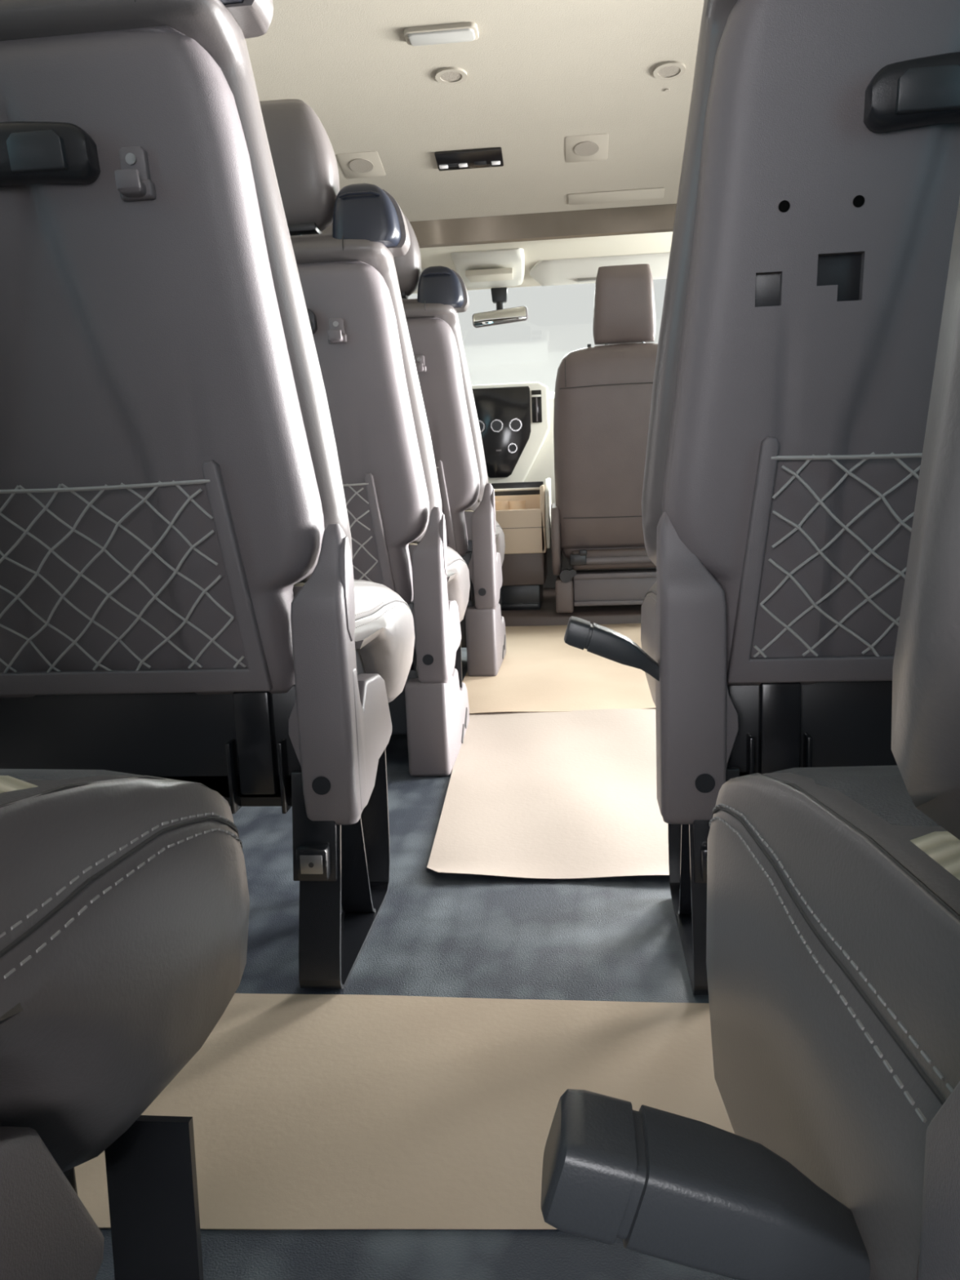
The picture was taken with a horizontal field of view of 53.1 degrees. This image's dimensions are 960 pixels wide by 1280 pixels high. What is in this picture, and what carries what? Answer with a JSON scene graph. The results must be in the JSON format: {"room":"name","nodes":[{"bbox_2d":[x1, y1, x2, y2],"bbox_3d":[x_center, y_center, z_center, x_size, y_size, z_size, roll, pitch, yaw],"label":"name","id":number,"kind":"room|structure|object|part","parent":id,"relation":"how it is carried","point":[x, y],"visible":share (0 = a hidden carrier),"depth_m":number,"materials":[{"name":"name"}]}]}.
{"room":"vehicle interior","nodes":[
{"label":"vehicle interior","id":0,"kind":"room"},
{"bbox_2d":[94,647,737,1279],"bbox_3d":[0.096,0.318,2.181,2.040,0.100,6.300,-1,9,6],"label":"floor","id":1,"kind":"structure","parent":0,"point":[433,934],"depth_m":1.35,"materials":[{"name":"carpet"}]},
{"bbox_2d":[0,768,249,1279],"bbox_3d":[-0.543,-0.136,0.324,0.738,1.527,0.599,-1,9,6],"label":"passenger seat","id":2,"kind":"object","parent":1,"relation":"on","point":[125,899],"visible":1,"depth_m":0.44,"materials":[{"name":"grey leather"}]},
{"bbox_3d":[-0.515,0.091,0.547,0.713,0.070,0.150,-1,9,6],"label":"panel","id":3,"kind":"part","parent":2,"relation":"part of","materials":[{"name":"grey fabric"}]},
{"bbox_3d":[-0.225,0.467,0.394,0.056,0.290,0.465,-1,9,6],"label":"leg","id":4,"kind":"part","parent":2,"relation":"part of","materials":[{"name":"black paint"}]},
{"bbox_2d":[0,0,414,989],"bbox_3d":[-0.501,-0.310,1.466,0.693,1.508,0.702,-1,9,6],"label":"passenger seat","id":5,"kind":"object","parent":1,"relation":"on","point":[181,599],"visible":0.99,"depth_m":1.22,"materials":[{"name":"grey plastic"}]},
{"bbox_3d":[-0.545,-0.553,1.098,0.210,0.063,0.048,-1,9,6],"label":"grab handle","id":6,"kind":"part","parent":5,"relation":"part of","materials":[{"name":"black plastic"}]},
{"bbox_3d":[-0.525,-0.192,1.216,0.380,0.009,0.009,-1,9,6],"label":"elastic cord","id":7,"kind":"part","parent":5,"relation":"part of","materials":[{"name":"grey fabric"}]},
{"bbox_3d":[-0.517,-0.073,1.262,0.465,0.304,0.061,-1,9,6],"label":"pocket frame","id":8,"kind":"part","parent":5,"relation":"part of","materials":[{"name":"grey plastic"}]},
{"bbox_3d":[-0.525,-0.307,1.234,0.620,0.798,0.189,-1,9,6],"label":"panel","id":9,"kind":"part","parent":5,"relation":"part of","materials":[{"name":"grey plastic"}]},
{"bbox_3d":[-0.526,-0.404,1.254,0.667,0.729,0.278,-1,9,6],"label":"backrest","id":10,"kind":"part","parent":5,"relation":"part of","materials":[{"name":"grey leather"}]},
{"bbox_2d":[0,648,365,806],"bbox_3d":[-0.483,0.101,1.553,0.590,0.210,0.432,-1,9,6],"label":"base","id":11,"kind":"object","parent":5,"relation":"on","point":[180,736],"depth_m":1.34,"materials":[{"name":"black plastic"}]},
{"bbox_3d":[-0.237,0.088,1.288,0.034,0.280,0.046,-1,9,6],"label":"trim","id":12,"kind":"part","parent":5,"relation":"part of","materials":[{"name":"grey plastic"}]},
{"bbox_3d":[-0.222,0.296,1.267,0.030,0.026,0.004,-1,9,6],"label":"bolt plate","id":13,"kind":"part","parent":5,"relation":"part of","materials":[{"name":"grey metal"}]},
{"bbox_3d":[-0.222,0.249,1.289,0.060,0.144,0.035,-1,9,6],"label":"mount plate","id":14,"kind":"part","parent":5,"relation":"part of","materials":[{"name":"black paint"}]},
{"bbox_3d":[-0.199,0.300,1.435,0.056,0.289,0.368,-1,9,6],"label":"leg","id":15,"kind":"part","parent":5,"relation":"part of","materials":[{"name":"black paint"}]},
{"bbox_2d":[293,579,414,702],"bbox_3d":[-0.478,0.012,1.622,0.688,0.247,0.494,-1,9,6],"label":"cushion","id":16,"kind":"object","parent":5,"relation":"on","point":[384,632],"depth_m":1.54,"materials":[{"name":"grey leather"}]},
{"bbox_2d":[259,98,470,776],"bbox_3d":[-0.408,-0.434,2.380,0.693,1.458,0.688,-1,9,6],"label":"passenger seat","id":17,"kind":"object","parent":1,"relation":"on","point":[348,274],"visible":0.4,"depth_m":2.08,"materials":[{"name":"grey leather"}]},
{"bbox_3d":[-0.451,-0.668,2.021,0.210,0.058,0.047,-1,9,6],"label":"grab handle","id":18,"kind":"part","parent":17,"relation":"part of","materials":[{"name":"black plastic"}]},
{"bbox_3d":[-0.433,-0.336,2.122,0.380,0.008,0.009,-1,9,6],"label":"elastic cord","id":19,"kind":"part","parent":17,"relation":"part of","materials":[{"name":"grey fabric"}]},
{"bbox_3d":[-0.432,-0.433,2.148,0.620,0.752,0.168,-1,9,6],"label":"panel","id":20,"kind":"part","parent":17,"relation":"part of","materials":[{"name":"grey plastic"}]},
{"bbox_3d":[-0.432,-0.528,2.171,0.667,0.678,0.259,-1,9,6],"label":"backrest","id":21,"kind":"part","parent":17,"relation":"part of","materials":[{"name":"grey leather"}]},
{"bbox_3d":[-0.425,-0.218,2.166,0.465,0.297,0.055,-1,9,6],"label":"pocket frame","id":22,"kind":"part","parent":17,"relation":"part of","materials":[{"name":"grey plastic"}]},
{"bbox_2d":[388,599,417,734],"bbox_3d":[-0.389,0.022,2.467,0.590,0.350,0.432,-1,9,6],"label":"base","id":23,"kind":"object","parent":17,"relation":"on","point":[397,706],"depth_m":2.25,"materials":[{"name":"black plastic"}]},
{"bbox_3d":[-0.145,-0.060,2.191,0.034,0.280,0.046,-1,9,6],"label":"trim","id":24,"kind":"part","parent":17,"relation":"part of","materials":[{"name":"grey plastic"}]},
{"bbox_2d":[408,544,470,622],"bbox_3d":[-0.386,-0.135,2.526,0.688,0.247,0.494,-1,9,6],"label":"cushion","id":25,"kind":"object","parent":17,"relation":"on","point":[458,572],"depth_m":2.46,"materials":[{"name":"grey leather"}]},
{"bbox_3d":[-0.079,0.066,2.531,0.060,0.220,0.021,-1,9,6],"label":"leg","id":26,"kind":"part","parent":17,"relation":"part of","materials":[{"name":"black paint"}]},
{"bbox_2d":[74,993,734,1230],"bbox_3d":[0.020,0.499,1.044,1.040,0.003,0.421,-1,9,6],"label":"floor mat","id":27,"kind":"object","parent":1,"relation":"on","point":[307,1111],"visible":0.45,"depth_m":1.05,"materials":[{"name":"beige carpet"}]},
{"bbox_2d":[322,213,506,676],"bbox_3d":[-0.285,-0.621,3.246,0.693,1.445,0.603,-1,9,6],"label":"passenger seat","id":28,"kind":"object","parent":1,"relation":"on","point":[473,532],"visible":0.35,"depth_m":3.00,"materials":[{"name":"grey plastic"}]},
{"bbox_3d":[-0.317,-0.626,3.047,0.620,0.740,0.146,-1,9,6],"label":"panel","id":29,"kind":"part","parent":28,"relation":"part of","materials":[{"name":"grey plastic"}]},
{"bbox_3d":[-0.316,-0.720,3.073,0.667,0.666,0.240,-1,9,6],"label":"backrest","id":30,"kind":"part","parent":28,"relation":"part of","materials":[{"name":"grey leather"}]},
{"bbox_3d":[-0.311,-0.414,3.058,0.465,0.296,0.046,-1,9,6],"label":"pocket frame","id":31,"kind":"part","parent":28,"relation":"part of","materials":[{"name":"grey plastic"}]},
{"bbox_2d":[459,540,475,648],"bbox_3d":[-0.267,-0.171,3.332,0.590,0.350,0.375,-1,9,6],"label":"base","id":32,"kind":"object","parent":28,"relation":"on","point":[467,549],"depth_m":3.12,"materials":[{"name":"black plastic"}]},
{"bbox_3d":[-0.020,-0.258,3.083,0.034,0.280,0.046,-1,9,6],"label":"trim","id":33,"kind":"part","parent":28,"relation":"part of","materials":[{"name":"grey plastic"}]},
{"bbox_2d":[464,511,505,567],"bbox_3d":[-0.265,-0.326,3.377,0.688,0.247,0.435,-1,9,6],"label":"cushion","id":34,"kind":"object","parent":28,"relation":"on","point":[500,535],"depth_m":3.22,"materials":[{"name":"grey leather"}]},
{"bbox_3d":[0.046,-0.132,3.423,0.060,0.220,0.021,-1,9,6],"label":"leg","id":35,"kind":"part","parent":28,"relation":"part of","materials":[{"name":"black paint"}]},
{"bbox_2d":[426,708,669,879],"bbox_3d":[0.245,0.298,2.127,0.689,0.043,1.070,-1,9,6],"label":"floor mat","id":36,"kind":"object","parent":1,"relation":"on","point":[573,794],"visible":0.76,"depth_m":2.02,"materials":[{"name":"beige carpet"}]},
{"bbox_2d":[462,622,655,713],"bbox_3d":[0.332,0.062,3.427,0.740,0.016,1.624,-1,9,6],"label":"floor mat","id":37,"kind":"object","parent":1,"relation":"on","point":[538,672],"visible":0.57,"depth_m":3.01,"materials":[{"name":"beige carpet"}]},
{"bbox_2d":[540,197,959,1279],"bbox_3d":[0.421,-0.176,0.339,0.813,1.527,0.614,-1,9,6],"label":"passenger seat","id":38,"kind":"object","parent":1,"relation":"on","point":[833,938],"visible":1,"depth_m":0.34,"materials":[{"name":"grey leather"}]},
{"bbox_3d":[0.113,0.212,0.349,0.179,0.081,0.042,-1,9,6],"label":"fold lever","id":39,"kind":"part","parent":38,"relation":"part of","materials":[{"name":"grey plastic"}]},
{"bbox_2d":[706,772,959,1279],"bbox_3d":[0.497,0.229,0.486,0.712,0.364,0.439,-1,9,6],"label":"cushion","id":40,"kind":"object","parent":38,"relation":"on","point":[833,938],"depth_m":0.39,"materials":[{"name":"grey leather"}]},
{"bbox_3d":[0.495,0.089,0.502,0.681,0.086,0.279,-1,9,6],"label":"panel","id":41,"kind":"part","parent":38,"relation":"part of","materials":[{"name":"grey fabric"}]},
{"bbox_3d":[0.440,-0.276,0.158,0.667,0.748,0.247,-1,9,6],"label":"backrest","id":42,"kind":"part","parent":38,"relation":"part of","materials":[{"name":"grey leather"}]},
{"bbox_2d":[564,0,959,995],"bbox_3d":[0.532,-0.337,1.382,0.828,1.508,0.751,-1,9,6],"label":"passenger seat","id":43,"kind":"object","parent":1,"relation":"on","point":[819,195],"visible":0.91,"depth_m":1.12,"materials":[{"name":"grey plastic"}]},
{"bbox_3d":[0.207,0.021,1.235,0.196,0.106,0.042,-1,9,6],"label":"fold lever","id":44,"kind":"part","parent":43,"relation":"part of","materials":[{"name":"grey plastic"}]},
{"bbox_2d":[640,581,656,705],"bbox_3d":[0.617,-0.001,1.538,0.688,0.279,0.535,-1,9,6],"label":"cushion","id":45,"kind":"object","parent":43,"relation":"on","point":[648,611],"depth_m":1.60,"materials":[{"name":"grey leather"}]},
{"bbox_3d":[0.315,0.289,1.381,0.056,0.289,0.368,-1,9,6],"label":"leg","id":46,"kind":"part","parent":43,"relation":"part of","materials":[{"name":"black paint"}]},
{"bbox_3d":[0.529,-0.427,1.143,0.667,0.729,0.278,-1,9,6],"label":"backrest","id":47,"kind":"part","parent":43,"relation":"part of","materials":[{"name":"grey leather"}]},
{"bbox_3d":[0.304,0.237,1.234,0.060,0.144,0.035,-1,9,6],"label":"mount plate","id":48,"kind":"part","parent":43,"relation":"part of","materials":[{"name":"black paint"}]},
{"bbox_3d":[0.311,0.076,1.230,0.034,0.280,0.046,-1,9,6],"label":"trim","id":49,"kind":"part","parent":43,"relation":"part of","materials":[{"name":"grey plastic"}]},
{"bbox_3d":[0.537,-0.097,1.151,0.465,0.304,0.061,-1,9,6],"label":"pocket frame","id":50,"kind":"part","parent":43,"relation":"part of","materials":[{"name":"grey plastic"}]},
{"bbox_3d":[0.529,-0.330,1.123,0.620,0.798,0.189,-1,9,6],"label":"panel","id":51,"kind":"part","parent":43,"relation":"part of","materials":[{"name":"grey plastic"}]},
{"bbox_2d":[727,680,897,776],"bbox_3d":[0.610,0.073,1.458,0.590,0.210,0.472,-1,9,6],"label":"base","id":52,"kind":"object","parent":43,"relation":"on","point":[848,723],"depth_m":1.24,"materials":[{"name":"black plastic"}]},
{"bbox_3d":[0.530,-0.215,1.105,0.380,0.009,0.009,-1,9,6],"label":"elastic cord","id":53,"kind":"part","parent":43,"relation":"part of","materials":[{"name":"grey fabric"}]},
{"bbox_3d":[0.510,-0.569,0.989,0.210,0.063,0.048,-1,9,6],"label":"grab handle","id":54,"kind":"part","parent":43,"relation":"part of","materials":[{"name":"black plastic"}]},
{"bbox_2d":[244,0,703,222],"bbox_3d":[-0.061,-1.051,0.980,2.040,0.350,4.350,-1,9,6],"label":"ceiling","id":55,"kind":"structure","parent":0,"point":[540,73],"depth_m":2.49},
{"bbox_2d":[336,151,385,178],"bbox_3d":[-0.354,-1.416,2.860,0.124,0.036,0.129,-1,9,6],"label":"ceiling speaker","id":56,"kind":"object","parent":55,"relation":"attached to","point":[362,164],"visible":1,"depth_m":2.86,"materials":[{"name":"beige plastic"}]},
{"bbox_2d":[349,158,373,173],"bbox_3d":[-0.354,-1.414,2.860,0.072,0.020,0.071,-1,9,6],"label":"speaker grille","id":57,"kind":"object","parent":56,"relation":"attached to","point":[356,165],"depth_m":2.86,"materials":[{"name":"brown"}]},
{"bbox_2d":[403,22,479,45],"bbox_3d":[-0.088,-1.385,2.196,0.168,0.018,0.072,-1,9,6],"label":"recessed light","id":58,"kind":"object","parent":55,"relation":"in","point":[465,31],"visible":1,"depth_m":2.18,"materials":[{"name":"beige plastic"}]},
{"bbox_2d":[407,28,475,45],"bbox_3d":[-0.088,-1.381,2.197,0.152,0.010,0.058,-1,9,6],"label":"diffuser","id":59,"kind":"object","parent":58,"relation":"attached to","point":[415,37],"depth_m":2.19,"materials":[{"name":"grey plastic"}]},
{"bbox_2d":[435,66,466,84],"bbox_3d":[-0.069,-1.424,2.441,0.080,0.016,0.147,-1,9,6],"label":"ceiling vent","id":60,"kind":"object","parent":55,"relation":"in","point":[448,75],"visible":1,"depth_m":2.40,"materials":[{"name":"beige plastic"}]},
{"bbox_2d":[434,146,503,170],"bbox_3d":[-0.031,-1.420,2.831,0.196,0.031,0.087,-1,9,6],"label":"control panel","id":61,"kind":"object","parent":55,"relation":"attached to","point":[486,157],"visible":1,"depth_m":2.82,"materials":[{"name":"black plastic"}]},
{"bbox_2d":[439,160,500,168],"bbox_3d":[-0.031,-1.412,2.849,0.182,0.009,0.020,-1,9,6],"label":"switch","id":62,"kind":"object","parent":61,"relation":"attached to","point":[442,164],"depth_m":2.85,"materials":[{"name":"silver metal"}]},
{"bbox_2d":[409,203,676,248],"bbox_3d":[0.164,-1.284,3.160,2.040,0.260,0.050,-1,9,6],"label":"trim","id":63,"kind":"structure","parent":55,"relation":"attached to","point":[653,218],"depth_m":3.13,"materials":[{"name":"brown metal"}]},
{"bbox_2d":[564,133,608,162],"bbox_3d":[0.309,-1.431,2.790,0.124,0.036,0.129,-1,9,6],"label":"ceiling speaker","id":64,"kind":"object","parent":55,"relation":"attached to","point":[585,148],"visible":1,"depth_m":2.79,"materials":[{"name":"beige plastic"}]},
{"bbox_2d":[573,141,599,155],"bbox_3d":[0.309,-1.428,2.790,0.072,0.020,0.071,-1,9,6],"label":"speaker grille","id":65,"kind":"object","parent":64,"relation":"attached to","point":[580,148],"depth_m":2.79,"materials":[{"name":"brown plastic"}]},
{"bbox_2d":[568,186,664,204],"bbox_3d":[0.429,-1.402,3.032,0.300,0.023,0.050,-1,9,6],"label":"ceiling hatch","id":66,"kind":"object","parent":55,"relation":"attached to","point":[652,193],"visible":1,"depth_m":3.03,"materials":[{"name":"beige plastic"}]},
{"bbox_2d":[653,61,685,92],"bbox_3d":[0.479,-1.439,2.449,0.080,0.025,0.147,-1,9,6],"label":"ceiling vent","id":67,"kind":"object","parent":55,"relation":"in","point":[668,70],"visible":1,"depth_m":2.41,"materials":[{"name":"beige plastic"}]},
{"bbox_2d":[419,231,672,290],"bbox_3d":[0.217,-1.463,3.705,2.040,0.285,1.130,-1,9,6],"label":"trim","id":68,"kind":"structure","parent":0,"point":[535,251],"depth_m":3.94,"materials":[{"name":"beige plastic"}]},
{"bbox_2d":[412,267,426,293],"bbox_3d":[-0.359,-1.573,4.183,0.480,0.101,0.173,-1,9,6],"label":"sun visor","id":69,"kind":"object","parent":68,"relation":"attached to","point":[422,268],"visible":0.02,"depth_m":4.22,"materials":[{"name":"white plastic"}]},
{"bbox_2d":[450,248,524,288],"bbox_3d":[0.044,-1.584,4.095,0.300,0.105,0.320,-1,9,6],"label":"console","id":70,"kind":"object","parent":68,"relation":"attached to","point":[499,268],"visible":0.93,"depth_m":4.02,"materials":[{"name":"white plastic"}]},
{"bbox_3d":[0.044,-1.553,4.085,0.200,0.024,0.130,-1,9,6],"label":"console lid","id":71,"kind":"part","parent":70,"relation":"part of","materials":[{"name":"beige plastic"}]},
{"bbox_2d":[471,287,528,328],"bbox_3d":[0.089,-1.470,4.239,0.250,0.164,0.051,0,9,12],"label":"mirror","id":72,"kind":"object","parent":70,"relation":"attached to","point":[501,315],"visible":1,"depth_m":4.22,"materials":[{"name":"silver plastic"}]},
{"bbox_3d":[0.087,-1.473,4.241,0.032,0.079,0.040,-1,9,6],"label":"stem","id":73,"kind":"part","parent":72,"relation":"part of","materials":[{"name":"black plastic"}]},
{"bbox_2d":[529,252,670,286],"bbox_3d":[0.554,-1.593,4.087,0.685,0.101,0.173,-1,9,6],"label":"sun visor","id":74,"kind":"object","parent":68,"relation":"attached to","point":[575,270],"visible":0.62,"depth_m":4.08,"materials":[{"name":"white plastic"}]},
{"bbox_2d":[542,544,656,587],"bbox_3d":[0.392,-0.672,5.202,2.040,1.080,0.050,-1,9,6],"label":"wall","id":75,"kind":"structure","parent":0,"point":[550,580],"depth_m":5.21,"materials":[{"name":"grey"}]},
{"bbox_2d":[471,382,555,503],"bbox_3d":[0.355,-0.929,4.902,1.980,0.725,0.444,-1,9,6],"label":"dashboard","id":76,"kind":"object","parent":75,"relation":"attached to","point":[516,420],"visible":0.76,"depth_m":4.71,"materials":[{"name":"white"}]},
{"bbox_3d":[-0.006,-1.046,4.707,0.049,0.049,0.026,-1,9,6],"label":"climate knob","id":77,"kind":"part","parent":76,"relation":"part of","materials":[{"name":"black plastic"}]},
{"bbox_3d":[0.083,-1.048,4.697,0.049,0.049,0.026,-1,9,6],"label":"climate knob","id":78,"kind":"part","parent":76,"relation":"part of","materials":[{"name":"black plastic"}]},
{"bbox_3d":[0.086,-1.019,4.728,0.330,0.433,0.030,-1,9,6],"label":"panel","id":79,"kind":"part","parent":76,"relation":"part of","materials":[{"name":"black plastic"}]},
{"bbox_2d":[509,444,515,451],"bbox_3d":[0.161,-0.943,4.717,0.037,0.037,0.012,-1,9,6],"label":"power socket","id":80,"kind":"object","parent":76,"relation":"attached to","point":[512,446],"depth_m":4.71,"materials":[{"name":"black plastic"}]},
{"bbox_3d":[0.175,-1.050,4.688,0.049,0.049,0.026,-1,9,6],"label":"climate knob","id":81,"kind":"part","parent":76,"relation":"part of","materials":[{"name":"black plastic"}]},
{"bbox_2d":[531,390,542,422],"bbox_3d":[0.278,-1.141,4.692,0.048,0.155,0.024,-1,9,6],"label":"air vent","id":82,"kind":"object","parent":76,"relation":"attached to","point":[536,395],"depth_m":4.68,"materials":[{"name":"grey plastic"}]},
{"bbox_2d":[501,586,641,626],"bbox_3d":[0.350,-0.162,4.694,2.000,0.076,1.059,-1,9,6],"label":"trim","id":83,"kind":"structure","parent":75,"relation":"attached to","point":[547,615],"depth_m":4.19,"materials":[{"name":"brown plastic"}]},
{"bbox_2d":[491,477,551,610],"bbox_3d":[0.184,-0.454,4.471,0.298,0.584,0.476,-1,9,6],"label":"console","id":84,"kind":"object","parent":83,"relation":"on","point":[522,509],"visible":0.66,"depth_m":4.26,"materials":[{"name":"grey plastic"}]},
{"bbox_3d":[0.174,-0.714,4.550,0.244,0.012,0.012,-1,9,6],"label":"trim rail","id":85,"kind":"part","parent":84,"relation":"part of","materials":[{"name":"white plastic"}]},
{"bbox_3d":[0.179,-0.722,4.581,0.248,0.060,0.055,-1,9,6],"label":"drawer","id":86,"kind":"part","parent":84,"relation":"part of","materials":[{"name":"black plastic"}]},
{"bbox_3d":[0.163,-0.153,4.324,0.205,0.020,0.025,-1,9,6],"label":"plinth rail","id":87,"kind":"part","parent":84,"relation":"part of","materials":[{"name":"black plastic"}]},
{"bbox_2d":[494,484,546,554],"bbox_3d":[0.165,-0.556,4.398,0.280,0.298,0.362,-1,9,6],"label":"tray","id":88,"kind":"object","parent":84,"relation":"on","point":[521,509],"depth_m":4.23,"materials":[{"name":"beige plastic"}]},
{"bbox_3d":[0.315,-0.587,4.404,0.018,0.310,0.400,-1,9,6],"label":"panel","id":89,"kind":"part","parent":84,"relation":"part of","materials":[{"name":"white plastic"}]},
{"bbox_2d":[551,263,657,613],"bbox_3d":[0.626,-0.854,4.256,0.625,1.402,0.682,-1,9,6],"label":"seat","id":90,"kind":"object","parent":83,"relation":"on","point":[602,393],"visible":0.8,"depth_m":4.00,"materials":[{"name":"beige leather"}]},
{"bbox_3d":[0.374,-0.204,4.244,0.075,0.144,0.225,-1,9,6],"label":"rail","id":91,"kind":"part","parent":90,"relation":"part of","materials":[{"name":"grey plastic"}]},
{"bbox_3d":[0.378,-0.277,4.120,0.071,0.056,0.055,-1,9,6],"label":"seat knob","id":92,"kind":"part","parent":90,"relation":"part of","materials":[{"name":"black plastic"}]},
{"bbox_2d":[561,546,644,559],"bbox_3d":[0.657,-0.481,4.386,0.560,0.180,0.540,-1,9,6],"label":"cushion","id":93,"kind":"object","parent":90,"relation":"on","point":[566,550],"depth_m":4.14,"materials":[{"name":"beige leather"}]},
{"bbox_3d":[0.618,-0.813,4.083,0.606,0.843,0.270,-1,9,6],"label":"backrest","id":94,"kind":"part","parent":90,"relation":"part of","materials":[{"name":"beige leather"}]}
]}

